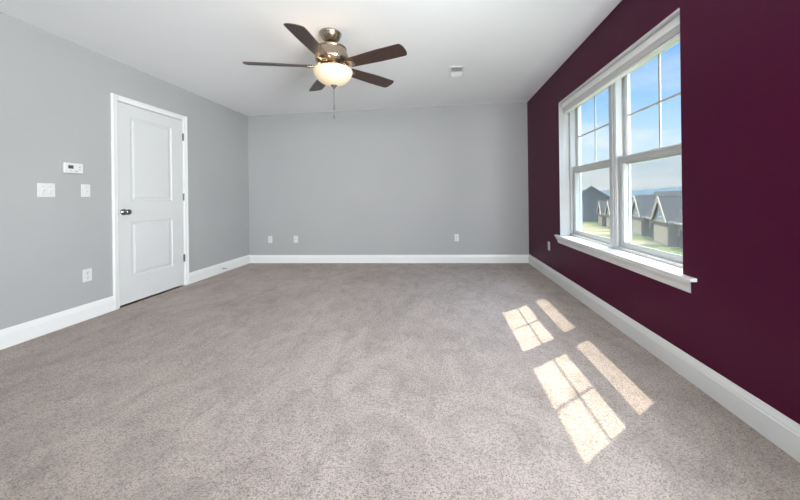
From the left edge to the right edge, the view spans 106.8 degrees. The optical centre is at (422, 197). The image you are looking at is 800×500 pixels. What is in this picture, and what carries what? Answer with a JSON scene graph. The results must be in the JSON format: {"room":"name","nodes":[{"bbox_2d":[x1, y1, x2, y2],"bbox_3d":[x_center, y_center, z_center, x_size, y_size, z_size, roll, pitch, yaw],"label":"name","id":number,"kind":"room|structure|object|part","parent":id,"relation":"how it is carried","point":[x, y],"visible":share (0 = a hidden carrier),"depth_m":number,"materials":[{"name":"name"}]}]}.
{"room":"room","nodes":[
{"label":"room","id":0,"kind":"room"},
{"bbox_2d":[0,12,249,329],"bbox_3d":[-3.380,-0.129,-0.330,0.120,2.541,10.973,-1,0,3],"label":"wall","id":1,"kind":"structure","parent":0,"point":[55,97],"depth_m":2.67,"materials":[{"name":"grey paint"}]},
{"bbox_2d":[37,183,54,196],"bbox_3d":[-3.153,-0.061,2.490,0.025,0.117,0.112,-1,0,3],"label":"light switch","id":2,"kind":"object","parent":1,"relation":"attached to","point":[43,189],"visible":1,"depth_m":2.48,"materials":[{"name":"white plastic"}]},
{"bbox_2d":[0,296,114,349],"bbox_3d":[-3.357,1.068,-1.411,0.016,0.146,8.814,-1,0,3],"label":"baseboard","id":3,"kind":"structure","parent":1,"relation":"attached to","point":[13,335],"depth_m":2.52,"materials":[{"name":"white paint"}]},
{"bbox_2d":[62,162,82,173],"bbox_3d":[-3.141,-0.262,2.661,0.034,0.092,0.138,-1,0,3],"label":"thermostat","id":4,"kind":"object","parent":1,"relation":"attached to","point":[75,168],"visible":1,"depth_m":2.65,"materials":[{"name":"white plastic"}]},
{"bbox_2d":[81,184,89,196],"bbox_3d":[-3.138,-0.064,2.767,0.025,0.117,0.070,-1,0,3],"label":"light switch","id":5,"kind":"object","parent":1,"relation":"attached to","point":[85,188],"visible":1,"depth_m":2.76,"materials":[{"name":"white plastic"}]},
{"bbox_2d":[82,268,91,281],"bbox_3d":[-3.136,0.727,2.772,0.009,0.117,0.072,-1,0,3],"label":"wall outlet","id":6,"kind":"object","parent":1,"relation":"attached to","point":[87,273],"visible":1,"depth_m":2.77,"materials":[{"name":"white plastic"}]},
{"bbox_2d":[110,93,188,309],"bbox_3d":[-3.148,0.043,3.442,0.208,2.192,0.900,-1,0,3],"label":"door","id":7,"kind":"structure","parent":1,"relation":"in","point":[149,144],"depth_m":3.36,"materials":[{"name":"white paint"}]},
{"bbox_3d":[-3.097,0.153,3.102,0.071,0.066,0.066,-1,0,3],"label":"knob","id":8,"kind":"part","parent":7,"relation":"part of","materials":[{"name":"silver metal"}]},
{"bbox_2d":[189,255,249,283],"bbox_3d":[-3.033,1.064,4.517,0.016,0.146,1.259,-1,0,3],"label":"baseboard","id":9,"kind":"structure","parent":1,"relation":"attached to","point":[204,273],"depth_m":4.38,"materials":[{"name":"white paint"}]},
{"bbox_2d":[0,0,621,115],"bbox_3d":[-0.904,-1.585,-0.466,5.115,0.314,11.213,-1,0,3],"label":"ceiling","id":10,"kind":"structure","parent":0,"point":[508,50],"depth_m":2.82,"materials":[{"name":"paint"}]},
{"bbox_2d":[243,23,406,118],"bbox_3d":[-0.848,-1.106,2.744,1.399,0.786,1.343,-1,0,-32],"label":"ceiling fan","id":11,"kind":"object","parent":10,"relation":"hanging from","point":[333,70],"visible":1,"depth_m":2.58,"materials":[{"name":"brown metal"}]},
{"bbox_3d":[-1.256,-1.158,2.588,0.553,0.006,0.150,-4,16,-14],"label":"blade","id":12,"kind":"part","parent":11,"relation":"part of","materials":[{"name":"brown wood"}]},
{"bbox_3d":[-0.850,-1.166,2.246,0.150,0.006,0.553,10,3,3],"label":"blade","id":13,"kind":"part","parent":11,"relation":"part of","materials":[{"name":"brown wood"}]},
{"bbox_3d":[-1.058,-1.190,3.079,0.150,0.006,0.553,-20,11,-30],"label":"blade","id":14,"kind":"part","parent":11,"relation":"part of","materials":[{"name":"brown wood"}]},
{"bbox_3d":[-0.813,-1.089,2.701,0.346,0.138,0.346,-3,2,3],"label":"lamp shade","id":15,"kind":"part","parent":11,"relation":"part of","materials":[{"name":"white glass"}]},
{"bbox_3d":[-0.529,-1.218,3.041,0.150,0.006,0.553,-18,-8,39],"label":"blade","id":16,"kind":"part","parent":11,"relation":"part of","materials":[{"name":"brown wood"}]},
{"bbox_3d":[-0.401,-1.202,2.527,0.553,0.006,0.150,-2,-10,22],"label":"blade","id":17,"kind":"part","parent":11,"relation":"part of","materials":[{"name":"brown wood"}]},
{"bbox_2d":[449,66,464,76],"bbox_3d":[0.410,-1.519,3.592,0.172,0.012,0.300,-2,0,3],"label":"ceiling vent","id":18,"kind":"object","parent":10,"relation":"in","point":[455,71],"visible":1,"depth_m":3.58,"materials":[{"name":"white metal"}]},
{"bbox_2d":[248,102,528,254],"bbox_3d":[-0.585,-0.219,5.073,5.115,2.652,0.120,-1,0,3],"label":"wall","id":19,"kind":"structure","parent":0,"point":[406,181],"depth_m":5.01,"materials":[{"name":"grey paint"}]},
{"bbox_2d":[250,255,528,262],"bbox_3d":[-0.627,1.040,5.008,4.766,0.136,0.016,-1,0,3],"label":"baseboard","id":20,"kind":"structure","parent":19,"relation":"attached to","point":[253,258],"depth_m":5.00,"materials":[{"name":"white paint"}]},
{"bbox_2d":[454,234,458,240],"bbox_3d":[0.565,0.673,4.946,0.072,0.117,0.009,-1,0,3],"label":"wall outlet","id":21,"kind":"object","parent":19,"relation":"attached to","point":[456,236],"visible":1,"depth_m":4.94,"materials":[{"name":"white plastic"}]},
{"bbox_2d":[0,263,799,499],"bbox_3d":[-0.869,1.236,-0.466,5.116,0.250,11.213,-1,0,3],"label":"floor","id":22,"kind":"structure","parent":0,"point":[251,381],"depth_m":1.61,"materials":[{"name":"carpet"}]},
{"bbox_2d":[527,0,799,423],"bbox_3d":[1.552,-0.243,-0.599,0.229,2.647,10.973,-1,0,3],"label":"wall","id":23,"kind":"structure","parent":0,"point":[740,59],"depth_m":1.53,"materials":[{"name":"paint"}]},
{"bbox_2d":[554,8,696,292],"bbox_3d":[1.723,-0.296,2.697,0.287,1.712,2.010,-1,0,3],"label":"window","id":24,"kind":"structure","parent":23,"relation":"in","point":[662,266],"depth_m":2.65,"materials":[{"name":"paint"}]},
{"bbox_3d":[1.801,0.039,3.158,0.049,0.808,0.822,-1,0,3],"label":"sash","id":25,"kind":"part","parent":24,"relation":"part of","materials":[{"name":"white plastic"}]},
{"bbox_3d":[1.837,-0.707,3.156,0.038,0.825,0.822,-1,0,3],"label":"sash","id":26,"kind":"part","parent":24,"relation":"part of","materials":[{"name":"clear glass"}]},
{"bbox_2d":[562,14,679,187],"bbox_3d":[1.667,-0.622,2.701,0.062,1.024,1.773,-1,0,3],"label":"window blind","id":27,"kind":"object","parent":24,"relation":"attached to","point":[669,34],"visible":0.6,"depth_m":2.32,"materials":[{"name":"white plastic"}]},
{"bbox_3d":[1.666,-1.017,2.701,0.049,0.018,1.761,-1,0,3],"label":"rail","id":28,"kind":"part","parent":27,"relation":"part of","materials":[{"name":"white plastic"}]},
{"bbox_3d":[1.666,0.474,2.700,0.154,0.020,2.010,-1,0,3],"label":"sill","id":29,"kind":"part","parent":24,"relation":"part of","materials":[{"name":"white paint"}]},
{"bbox_3d":[1.798,-0.335,2.694,0.135,1.628,1.809,-1,0,3],"label":"frame","id":30,"kind":"part","parent":24,"relation":"part of","materials":[{"name":"white plastic"}]},
{"bbox_3d":[1.751,0.040,2.237,0.049,0.808,0.830,-1,0,3],"label":"sash","id":31,"kind":"part","parent":24,"relation":"part of","materials":[{"name":"white plastic"}]},
{"bbox_3d":[1.787,-0.706,2.235,0.038,0.825,0.830,-1,0,3],"label":"sash","id":32,"kind":"part","parent":24,"relation":"part of","materials":[{"name":"clear glass"}]},
{"bbox_2d":[528,254,799,461],"bbox_3d":[1.445,1.009,-0.592,0.016,0.146,10.973,-1,0,3],"label":"baseboard","id":33,"kind":"structure","parent":23,"relation":"attached to","point":[778,428],"depth_m":1.67,"materials":[{"name":"white paint"}]},
{"label":"outside","id":34,"kind":"structure","parent":0,"visible":0},
{"bbox_2d":[582,221,682,255],"bbox_3d":[111.734,5.906,80.517,240.000,1.650,320.000,-1,0,21],"label":"ground","id":35,"kind":"structure","parent":34,"point":[645,238],"depth_m":42.62,"materials":[{"name":"green plant"}]},
{"bbox_2d":[582,224,605,226],"bbox_3d":[39.165,7.353,78.127,15.250,0.135,5.800,-1,0,21],"label":"driveway","id":36,"kind":"structure","parent":35,"relation":"on","point":[582,224],"depth_m":76.36,"materials":[{"name":"concrete"}]},
{"bbox_2d":[582,186,609,221],"bbox_3d":[51.105,1.809,93.326,15.800,10.730,11.060,-1,0,28],"label":"house","id":37,"kind":"structure","parent":35,"relation":"on","point":[591,195],"depth_m":88.19,"materials":[{"name":"grey stone"}]},
{"bbox_2d":[582,226,609,228],"bbox_3d":[35.542,7.048,68.727,15.250,0.135,5.800,-1,0,21],"label":"driveway","id":38,"kind":"structure","parent":35,"relation":"on","point":[582,226],"depth_m":68.19,"materials":[{"name":"concrete"}]},
{"bbox_2d":[583,229,609,230],"bbox_3d":[31.917,6.592,59.327,15.250,0.135,5.800,-1,0,21],"label":"driveway","id":39,"kind":"structure","parent":35,"relation":"on","point":[583,229],"depth_m":59.63,"materials":[{"name":"concrete"}]},
{"bbox_2d":[597,201,606,225],"bbox_3d":[50.375,3.708,72.637,12.000,6.950,10.080,-1,0,21],"label":"townhouse","id":40,"kind":"structure","parent":35,"relation":"on","point":[601,207],"depth_m":75.66,"materials":[{"name":"grey"}]},
{"bbox_2d":[583,231,651,237],"bbox_3d":[28.292,6.136,49.927,15.250,0.135,5.800,-1,0,21],"label":"driveway","id":41,"kind":"structure","parent":35,"relation":"on","point":[583,231],"depth_m":49.72,"materials":[{"name":"concrete"}]},
{"bbox_2d":[605,197,632,227],"bbox_3d":[46.752,3.402,63.236,12.000,6.950,10.080,-1,0,21],"label":"townhouse","id":42,"kind":"structure","parent":35,"relation":"on","point":[607,209],"depth_m":67.80,"materials":[{"name":"grey"}]},
{"bbox_3d":[41.754,3.154,65.154,1.300,5.170,10.070,-1,0,21],"label":"rake trim","id":43,"kind":"part","parent":42,"relation":"part of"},
{"bbox_2d":[632,191,680,237],"bbox_3d":[39.502,2.491,44.437,12.000,6.950,10.080,-1,0,21],"label":"townhouse","id":44,"kind":"structure","parent":35,"relation":"on","point":[642,205],"depth_m":47.05,"materials":[{"name":"grey"}]},
{"bbox_3d":[34.504,2.242,46.354,1.300,5.170,10.070,-1,0,21],"label":"rake trim","id":45,"kind":"part","parent":44,"relation":"part of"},
{"bbox_3d":[34.595,4.902,44.815,0.085,2.050,0.900,-1,0,21],"label":"entry door","id":46,"kind":"part","parent":44,"relation":"part of","materials":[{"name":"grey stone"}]},
{"bbox_2d":[632,240,681,248],"bbox_3d":[24.674,6.181,40.527,15.250,0.135,5.800,-1,0,21],"label":"driveway","id":47,"kind":"structure","parent":35,"relation":"on","point":[633,241],"depth_m":38.98,"materials":[{"name":"concrete"}]},
{"bbox_2d":[650,191,681,247],"bbox_3d":[35.883,2.535,35.036,12.000,6.950,10.080,-1,0,21],"label":"townhouse","id":48,"kind":"structure","parent":35,"relation":"on","point":[666,216],"depth_m":37.86,"materials":[{"name":"grey"}]},
{"bbox_3d":[30.977,4.946,35.415,0.085,2.050,0.900,-1,0,21],"label":"entry door","id":49,"kind":"part","parent":48,"relation":"part of","materials":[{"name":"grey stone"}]},
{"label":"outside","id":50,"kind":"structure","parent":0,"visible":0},
{"bbox_2d":[601,186,681,195],"bbox_3d":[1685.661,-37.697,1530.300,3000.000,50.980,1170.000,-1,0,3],"label":"hills","id":51,"kind":"structure","parent":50,"point":[644,191],"depth_m":1464.14,"materials":[{"name":"blue"}]}
]}

